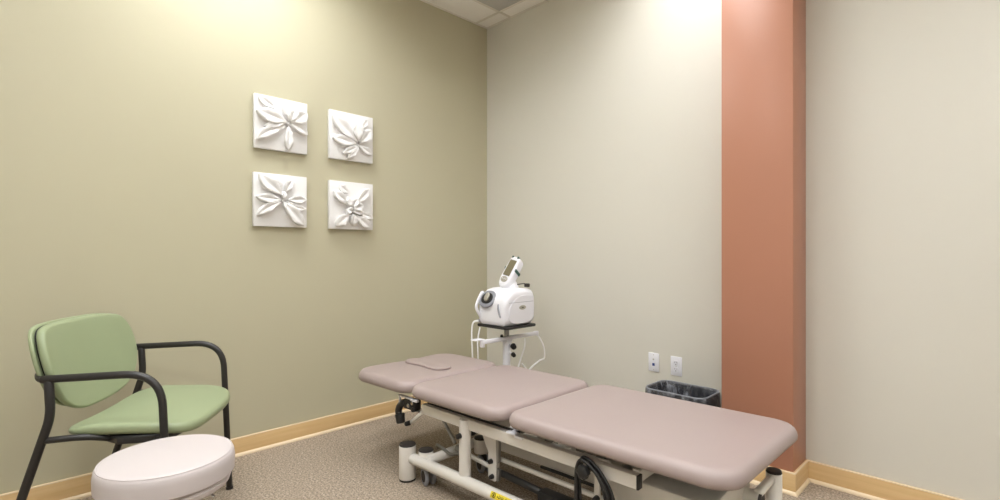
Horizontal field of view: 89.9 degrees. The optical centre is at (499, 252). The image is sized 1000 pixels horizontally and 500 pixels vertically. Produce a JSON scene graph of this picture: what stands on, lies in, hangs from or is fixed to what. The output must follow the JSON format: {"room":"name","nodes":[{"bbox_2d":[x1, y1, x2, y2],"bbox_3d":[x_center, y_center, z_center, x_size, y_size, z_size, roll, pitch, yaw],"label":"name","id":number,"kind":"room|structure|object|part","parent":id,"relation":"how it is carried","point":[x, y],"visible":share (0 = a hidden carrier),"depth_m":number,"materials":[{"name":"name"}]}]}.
{"room":"physical therapy room","nodes":[
{"label":"physical therapy room","id":0,"kind":"room"},
{"bbox_2d":[0,0,486,493],"bbox_3d":[-1.766,-0.518,2.658,4.790,3.337,0.120,0,0,-45],"label":"wall","id":1,"kind":"structure","parent":0,"point":[128,157],"depth_m":2.82,"materials":[{"name":"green paint"}]},
{"bbox_2d":[0,395,427,499],"bbox_3d":[-1.715,1.098,2.607,4.550,0.104,0.024,0,0,-45],"label":"baseboard","id":2,"kind":"structure","parent":1,"relation":"attached to","point":[76,487],"depth_m":2.98,"materials":[{"name":"brown wood"}]},
{"bbox_2d":[252,172,306,227],"bbox_3d":[-1.302,-0.312,2.985,0.312,0.312,0.071,0,0,-45],"label":"art tile","id":3,"kind":"structure","parent":1,"relation":"attached to","point":[278,200],"depth_m":2.97,"materials":[{"name":"white ceramic"}]},
{"bbox_2d":[253,93,307,154],"bbox_3d":[-1.296,-0.766,2.985,0.312,0.312,0.080,0,0,-45],"label":"art tile","id":4,"kind":"structure","parent":1,"relation":"attached to","point":[279,124],"depth_m":2.97,"materials":[{"name":"white ceramic"}]},
{"bbox_2d":[328,109,372,163],"bbox_3d":[-0.973,-0.766,3.306,0.312,0.312,0.079,0,0,-45],"label":"art tile","id":5,"kind":"structure","parent":1,"relation":"attached to","point":[350,136],"depth_m":3.28,"materials":[{"name":"white ceramic"}]},
{"bbox_2d":[328,180,372,229],"bbox_3d":[-0.970,-0.312,3.304,0.312,0.312,0.086,0,0,-45],"label":"art tile","id":6,"kind":"structure","parent":1,"relation":"attached to","point":[350,204],"depth_m":3.29,"materials":[{"name":"white ceramic"}]},
{"bbox_2d":[78,408,869,499],"bbox_3d":[0.057,1.200,0.825,4.790,0.100,5.290,0,0,-45],"label":"floor","id":7,"kind":"structure","parent":0,"point":[358,462],"depth_m":2.64,"materials":[{"name":"carpet"}]},
{"bbox_2d":[16,313,232,499],"bbox_3d":[-1.514,0.711,2.087,0.635,0.893,0.662,0,0,-11],"label":"armchair","id":8,"kind":"object","parent":7,"relation":"on","point":[80,361],"visible":0.98,"depth_m":1.96,"materials":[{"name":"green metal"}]},
{"bbox_3d":[-1.663,0.801,1.738,0.206,0.713,0.028,0,0,-11],"label":"leg","id":9,"kind":"part","parent":8,"relation":"part of","materials":[{"name":"black metal"}]},
{"bbox_3d":[-1.515,0.668,1.789,0.204,0.045,0.035,0,0,-28],"label":"seat rail","id":10,"kind":"part","parent":8,"relation":"part of","materials":[{"name":"black metal"}]},
{"bbox_3d":[-1.396,0.789,1.789,0.424,0.732,0.027,0,0,-11],"label":"arm and leg","id":11,"kind":"part","parent":8,"relation":"part of","materials":[{"name":"black metal"}]},
{"bbox_3d":[-1.781,0.801,2.357,0.206,0.713,0.028,0,0,-11],"label":"leg","id":12,"kind":"part","parent":8,"relation":"part of","materials":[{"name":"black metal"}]},
{"bbox_2d":[68,385,229,434],"bbox_3d":[-1.418,0.655,2.105,0.442,0.068,0.577,0,0,-11],"label":"seat cushion","id":13,"kind":"object","parent":8,"relation":"on","point":[189,407],"depth_m":1.99,"materials":[{"name":"green plastic"}]},
{"bbox_3d":[-1.515,0.789,2.408,0.424,0.732,0.027,0,0,-11],"label":"arm and leg","id":14,"kind":"part","parent":8,"relation":"part of","materials":[{"name":"black metal"}]},
{"bbox_2d":[91,434,234,499],"bbox_3d":[-0.994,0.878,1.534,0.482,0.544,0.504,0,0,-45],"label":"stool","id":15,"kind":"object","parent":7,"relation":"on","point":[193,466],"visible":1,"depth_m":1.44,"materials":[{"name":"leather"}]},
{"bbox_3d":[-1.009,0.712,1.521,0.340,0.047,0.340,0,0,-45],"label":"seat","id":16,"kind":"part","parent":15,"relation":"part of","materials":[{"name":"leather"}]},
{"bbox_2d":[471,323,538,435],"bbox_3d":[0.046,0.804,3.242,0.515,0.691,0.491,0,0,-7],"label":"stand","id":17,"kind":"object","parent":7,"relation":"on","point":[506,339],"visible":0.46,"depth_m":3.23,"materials":[{"name":"white plastic"}]},
{"bbox_2d":[477,323,535,329],"bbox_3d":[0.043,0.467,3.265,0.280,0.016,0.280,0,0,-45],"label":"tray","id":18,"kind":"object","parent":17,"relation":"on","point":[479,324],"depth_m":3.17,"materials":[{"name":"black plastic"}]},
{"bbox_2d":[471,256,544,368],"bbox_3d":[0.094,0.462,3.322,0.522,0.891,0.295,0,0,-45],"label":"medical device","id":19,"kind":"object","parent":17,"relation":"on","point":[508,304],"visible":0.95,"depth_m":3.20,"materials":[{"name":"white plastic"}]},
{"bbox_3d":[0.137,0.357,3.176,0.235,0.179,0.006,0,0,-45],"label":"panel","id":20,"kind":"part","parent":19,"relation":"part of","materials":[{"name":"white plastic"}]},
{"bbox_3d":[0.088,0.602,3.230,0.040,0.041,0.038,0,0,-45],"label":"knob","id":21,"kind":"part","parent":17,"relation":"part of","materials":[{"name":"black plastic"}]},
{"bbox_2d":[359,354,797,499],"bbox_3d":[0.160,0.893,2.374,2.086,0.514,0.714,0,0,42],"label":"table","id":22,"kind":"object","parent":7,"relation":"on","point":[646,446],"visible":0.99,"depth_m":2.06,"materials":[{"name":"leather"}]},
{"bbox_3d":[-0.516,0.813,2.615,0.082,0.108,0.036,0,0,42],"label":"release handle","id":23,"kind":"part","parent":22,"relation":"part of","materials":[{"name":"black plastic"}]},
{"bbox_3d":[-0.470,1.057,2.545,0.085,0.166,0.085,0,0,42],"label":"corner post","id":24,"kind":"part","parent":22,"relation":"part of","materials":[{"name":"white metal"}]},
{"bbox_2d":[359,354,495,392],"bbox_3d":[-0.416,0.679,2.904,0.520,0.063,0.700,0,0,42],"label":"cushion","id":25,"kind":"object","parent":22,"relation":"on","point":[401,376],"depth_m":2.77,"materials":[{"name":"leather"}]},
{"bbox_3d":[-0.245,0.987,2.494,0.038,0.058,0.262,0,0,-43],"label":"pedal rod","id":26,"kind":"part","parent":22,"relation":"part of","materials":[{"name":"grey metal"}]},
{"bbox_3d":[-0.268,0.873,2.495,0.124,0.131,0.030,0,0,42],"label":"pedal rod","id":27,"kind":"part","parent":22,"relation":"part of","materials":[{"name":"grey metal"}]},
{"bbox_3d":[-0.185,0.828,2.264,0.026,0.025,0.027,0,0,42],"label":"knob","id":28,"kind":"part","parent":22,"relation":"part of","materials":[{"name":"black plastic"}]},
{"bbox_3d":[-0.123,0.975,2.386,0.199,0.040,0.021,0,0,42],"label":"link rod","id":29,"kind":"part","parent":22,"relation":"part of","materials":[{"name":"white metal"}]},
{"bbox_3d":[-0.027,0.915,2.278,0.054,0.234,0.020,0,0,42],"label":"link plate","id":30,"kind":"part","parent":22,"relation":"part of","materials":[{"name":"white metal"}]},
{"bbox_3d":[-0.008,0.875,2.245,0.018,0.140,0.016,0,0,42],"label":"steel lever","id":31,"kind":"part","parent":22,"relation":"part of","materials":[{"name":"white metal"}]},
{"bbox_3d":[-0.005,0.995,2.242,0.015,0.060,0.016,0,0,42],"label":"steel lever","id":32,"kind":"part","parent":22,"relation":"part of","materials":[{"name":"white metal"}]},
{"bbox_2d":[412,365,587,420],"bbox_3d":[0.008,0.679,2.518,0.656,0.063,0.700,0,0,42],"label":"cushion","id":33,"kind":"object","parent":22,"relation":"on","point":[486,392],"depth_m":2.40,"materials":[{"name":"leather"}]},
{"bbox_3d":[0.127,0.776,2.415,0.030,0.044,0.522,0,0,42],"label":"cross rail","id":34,"kind":"part","parent":22,"relation":"part of","materials":[{"name":"black metal"}]},
{"bbox_3d":[0.048,0.781,2.115,1.159,0.058,0.030,0,0,42],"label":"rail","id":35,"kind":"part","parent":22,"relation":"part of","materials":[{"name":"white metal"}]},
{"bbox_3d":[0.338,0.939,1.965,0.928,0.030,0.021,0,0,42],"label":"link rod","id":36,"kind":"part","parent":22,"relation":"part of","materials":[{"name":"beige metal"}]},
{"bbox_3d":[0.268,1.022,2.022,0.260,0.062,0.060,0,0,42],"label":"actuator motor","id":37,"kind":"part","parent":22,"relation":"part of","materials":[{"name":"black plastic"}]},
{"bbox_3d":[0.437,0.776,2.132,0.030,0.044,0.522,0,0,42],"label":"cross rail","id":38,"kind":"part","parent":22,"relation":"part of","materials":[{"name":"beige metal"}]},
{"bbox_3d":[0.295,0.782,1.787,0.053,0.047,0.028,0,0,42],"label":"lobed knob","id":39,"kind":"part","parent":22,"relation":"part of","materials":[{"name":"black plastic"}]},
{"bbox_2d":[574,455,614,499],"bbox_3d":[0.341,0.918,1.793,0.185,0.360,0.046,0,0,42],"label":"cable","id":40,"kind":"object","parent":22,"relation":"on","point":[607,492],"visible":0.91,"depth_m":1.78,"materials":[{"name":"black plastic"}]},
{"bbox_3d":[0.346,0.888,1.807,0.024,0.023,0.021,0,0,42],"label":"knob","id":41,"kind":"part","parent":22,"relation":"part of","materials":[{"name":"black plastic"}]},
{"bbox_3d":[0.463,0.879,1.893,0.200,0.162,0.018,0,0,42],"label":"lift arm","id":42,"kind":"part","parent":22,"relation":"part of","materials":[{"name":"beige metal"}]},
{"bbox_3d":[0.650,0.776,1.937,0.030,0.044,0.522,0,0,42],"label":"cross rail","id":43,"kind":"part","parent":22,"relation":"part of","materials":[{"name":"beige metal"}]},
{"bbox_2d":[509,385,797,490],"bbox_3d":[0.587,0.679,1.990,0.938,0.063,0.700,0,0,42],"label":"cushion","id":44,"kind":"object","parent":22,"relation":"on","point":[697,444],"depth_m":1.83,"materials":[{"name":"leather"}]},
{"bbox_3d":[1.071,0.999,1.959,0.058,0.282,0.058,0,0,42],"label":"corner post","id":45,"kind":"part","parent":22,"relation":"part of","materials":[{"name":"beige metal"}]},
{"bbox_2d":[650,382,716,405],"bbox_3d":[1.030,0.964,2.835,0.248,0.372,0.344,0,0,-45],"label":"waste bin","id":46,"kind":"object","parent":7,"relation":"on","point":[698,391],"visible":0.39,"depth_m":2.89,"materials":[{"name":"plastic"}]},
{"bbox_2d":[645,380,720,407],"bbox_3d":[1.028,0.943,2.836,0.264,0.355,0.372,0,0,-45],"label":"liner","id":47,"kind":"object","parent":46,"relation":"in","point":[671,390],"visible":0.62,"depth_m":2.86,"materials":[{"name":"plastic"}]},
{"bbox_2d":[425,0,544,26],"bbox_3d":[0.057,-1.896,0.825,4.550,0.018,5.050,0,0,-45],"label":"ceiling","id":48,"kind":"structure","parent":0,"point":[471,10],"depth_m":3.88,"materials":[{"name":"tile"}]},
{"bbox_2d":[477,0,520,10],"bbox_3d":[-0.007,-1.891,3.487,0.602,0.013,0.602,0,0,-45],"label":"ceiling vent","id":49,"kind":"object","parent":48,"relation":"in","point":[499,5],"visible":1,"depth_m":3.79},
{"bbox_2d":[473,0,525,23],"bbox_3d":[0.057,-1.886,0.825,4.550,0.006,5.050,0,0,-45],"label":"trim","id":50,"kind":"structure","parent":48,"relation":"attached to","point":[521,1],"depth_m":3.89,"materials":[{"name":"white"}]},
{"bbox_2d":[487,0,999,499],"bbox_3d":[1.713,-0.518,2.471,0.120,3.337,5.050,0,0,-45],"label":"wall","id":51,"kind":"structure","parent":0,"point":[604,117],"depth_m":2.51,"materials":[{"name":"beige paint"}]},
{"bbox_2d":[420,0,549,28],"bbox_3d":[0.057,-1.886,0.825,4.550,0.005,5.050,0,0,-45],"label":"trim","id":52,"kind":"structure","parent":51,"relation":"attached to","point":[429,3],"depth_m":3.94,"materials":[{"name":"white"}]},
{"bbox_2d":[648,352,658,371],"bbox_3d":[0.962,0.683,3.136,0.008,0.116,0.071,0,0,-45],"label":"outlet","id":53,"kind":"object","parent":51,"relation":"attached to","point":[653,358],"visible":1,"depth_m":3.13,"materials":[{"name":"white plastic"}]},
{"bbox_2d":[671,356,681,376],"bbox_3d":[1.065,0.685,3.030,0.010,0.116,0.071,0,0,-45],"label":"power outlet","id":54,"kind":"object","parent":51,"relation":"attached to","point":[676,362],"visible":1,"depth_m":3.02,"materials":[{"name":"white plastic"}]},
{"bbox_2d":[807,459,963,499],"bbox_3d":[2.494,1.098,1.583,0.024,0.104,2.689,0,0,-45],"label":"baseboard","id":55,"kind":"structure","parent":51,"relation":"attached to","point":[844,480],"depth_m":2.36,"materials":[{"name":"brown wood"}]},
{"bbox_2d":[722,0,805,471],"bbox_3d":[1.358,-0.368,2.587,0.220,3.037,0.337,0,0,-45],"label":"column","id":56,"kind":"structure","parent":0,"point":[764,41],"depth_m":2.49,"materials":[{"name":"paint"}]},
{"bbox_2d":[750,466,796,496],"bbox_3d":[1.271,1.098,2.501,0.024,0.104,0.385,0,0,-45],"label":"trim","id":57,"kind":"structure","parent":56,"relation":"attached to","point":[788,478],"depth_m":2.40,"materials":[{"name":"brown wood"}]},
{"bbox_2d":[793,459,809,496],"bbox_3d":[1.477,1.098,2.451,0.244,0.104,0.024,0,0,-45],"label":"trim","id":58,"kind":"structure","parent":56,"relation":"attached to","point":[802,480],"depth_m":2.44,"materials":[{"name":"brown wood"}]}
]}

